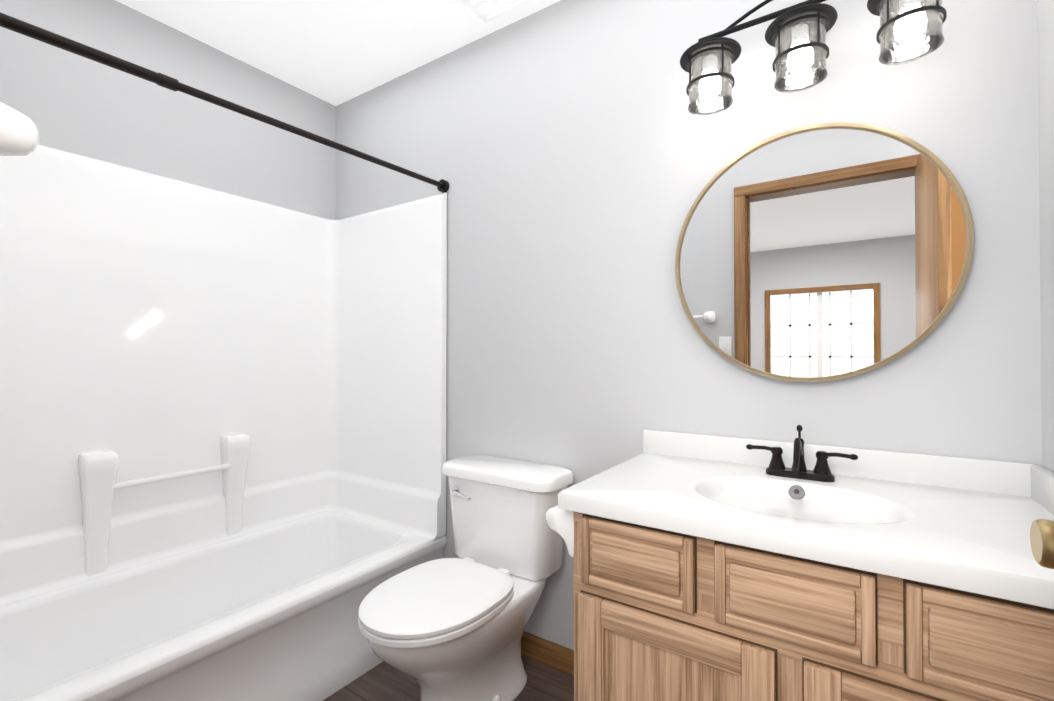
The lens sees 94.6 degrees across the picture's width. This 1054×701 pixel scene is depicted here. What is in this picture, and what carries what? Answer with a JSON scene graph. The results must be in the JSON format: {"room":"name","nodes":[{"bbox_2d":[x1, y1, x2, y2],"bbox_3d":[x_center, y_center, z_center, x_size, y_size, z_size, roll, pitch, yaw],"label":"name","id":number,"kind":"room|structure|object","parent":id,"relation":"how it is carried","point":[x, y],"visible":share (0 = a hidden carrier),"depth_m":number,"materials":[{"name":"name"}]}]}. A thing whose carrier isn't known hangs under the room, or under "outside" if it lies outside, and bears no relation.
{"room":"bathroom","nodes":[
{"label":"bathroom","id":0,"kind":"room"},
{"bbox_2d":[0,0,335,218],"bbox_3d":[-1.497,-0.066,1.888,0.100,2.440,1.625,0,-1,34],"label":"wall","id":1,"kind":"structure","parent":0,"point":[64,100],"depth_m":1.91,"materials":[{"name":"grey paint"}]},
{"bbox_2d":[116,0,559,105],"bbox_3d":[-0.916,-1.341,-0.636,3.900,0.060,5.380,0,-1,34],"label":"ceiling","id":2,"kind":"structure","parent":0,"point":[335,52],"depth_m":1.96,"materials":[{"name":"white paint"}]},
{"bbox_2d":[461,0,531,22],"bbox_3d":[-0.132,-1.278,1.742,0.220,0.017,0.220,0,-1,34],"label":"ceiling vent","id":3,"kind":"object","parent":2,"relation":"in","point":[485,11],"visible":1,"depth_m":1.80,"materials":[{"name":"white plastic"}]},
{"bbox_2d":[323,654,573,700],"bbox_3d":[-0.916,1.159,-0.661,3.900,0.060,5.380,0,-1,34],"label":"floor","id":4,"kind":"structure","parent":0,"point":[383,681],"depth_m":1.67,"materials":[{"name":"brown wood"}]},
{"bbox_2d":[0,144,446,700],"bbox_3d":[-1.091,0.236,1.683,0.793,1.833,1.500,0,-1,34],"label":"shower","id":5,"kind":"object","parent":4,"relation":"on","point":[222,440],"visible":0.98,"depth_m":1.86,"materials":[{"name":"white plastic"}]},
{"bbox_2d":[358,455,572,700],"bbox_3d":[-0.213,0.783,1.565,0.490,0.736,0.696,0,-1,34],"label":"toilet","id":6,"kind":"object","parent":4,"relation":"on","point":[447,629],"visible":1,"depth_m":1.55,"materials":[{"name":"white ceramic"}]},
{"bbox_2d":[558,429,1053,700],"bbox_3d":[0.607,0.699,1.098,0.912,0.894,0.562,0,-1,34],"label":"bathroom vanity","id":7,"kind":"object","parent":4,"relation":"on","point":[714,568],"visible":1,"depth_m":0.93,"materials":[{"name":"brown wood"}]},
{"bbox_2d":[545,505,573,556],"bbox_3d":[0.135,0.438,1.253,0.088,0.107,0.198,0,-1,34],"label":"toilet paper holder","id":8,"kind":"object","parent":7,"relation":"attached to","point":[560,521],"visible":0.33,"depth_m":1.17,"materials":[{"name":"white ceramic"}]},
{"bbox_2d":[746,425,857,481],"bbox_3d":[0.682,0.259,1.225,0.253,0.131,0.123,0,-1,34],"label":"faucet","id":9,"kind":"object","parent":7,"relation":"on","point":[821,472],"visible":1,"depth_m":1.23,"materials":[{"name":"black metal"}]},
{"bbox_2d":[335,0,1041,649],"bbox_3d":[0.101,-0.066,1.850,2.790,2.440,0.100,0,-1,34],"label":"wall","id":10,"kind":"structure","parent":0,"point":[577,154],"depth_m":1.60,"materials":[{"name":"grey paint"}]},
{"bbox_2d":[0,12,448,192],"bbox_3d":[-0.765,-0.697,1.494,0.052,0.088,1.468,0,-1,34],"label":"shower curtain rod","id":11,"kind":"object","parent":10,"relation":"attached to","point":[8,22],"visible":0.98,"depth_m":1.25,"materials":[{"name":"black metal"}]},
{"bbox_2d":[521,631,573,675],"bbox_3d":[0.030,1.111,1.818,0.896,0.085,0.012,0,-1,34],"label":"baseboard","id":12,"kind":"structure","parent":10,"relation":"attached to","point":[550,653],"depth_m":1.78,"materials":[{"name":"brown wood"}]},
{"bbox_2d":[680,0,946,115],"bbox_3d":[0.708,-0.819,1.256,0.602,0.271,0.214,0,-1,34],"label":"vanity light","id":13,"kind":"object","parent":10,"relation":"attached to","point":[795,34],"visible":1,"depth_m":1.22,"materials":[{"name":"clear glass"}]},
{"bbox_2d":[675,122,973,381],"bbox_3d":[0.755,-0.261,1.329,0.692,0.692,0.032,0,-1,34],"label":"round mirror","id":14,"kind":"object","parent":10,"relation":"attached to","point":[822,252],"visible":0.94,"depth_m":1.30,"materials":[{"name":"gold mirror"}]},
{"bbox_2d":[1030,519,1053,568],"bbox_3d":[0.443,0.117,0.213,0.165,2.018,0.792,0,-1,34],"label":"door knob","id":15,"kind":"object","parent":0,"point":[1042,538],"depth_m":0.52,"materials":[{"name":"gold metal"}]},
{"bbox_2d":[1037,0,1053,472],"bbox_3d":[0.733,-0.081,0.383,0.100,2.440,1.625,0,-1,34],"label":"wall","id":16,"kind":"structure","parent":0,"point":[1045,14],"depth_m":1.05,"materials":[{"name":"grey paint"}]},
{"bbox_3d":[-0.803,-0.080,0.511,2.590,2.440,0.119,0,-1,34],"label":"wall","id":17,"kind":"structure","parent":0,"visible":0},
{"bbox_2d":[0,102,38,155],"bbox_3d":[-0.733,-0.221,0.599,0.532,0.072,0.100,0,-1,34],"label":"towel bar","id":18,"kind":"object","parent":17,"relation":"attached to","point":[19,135],"visible":1,"depth_m":0.48,"materials":[{"name":"white ceramic"}]}
]}

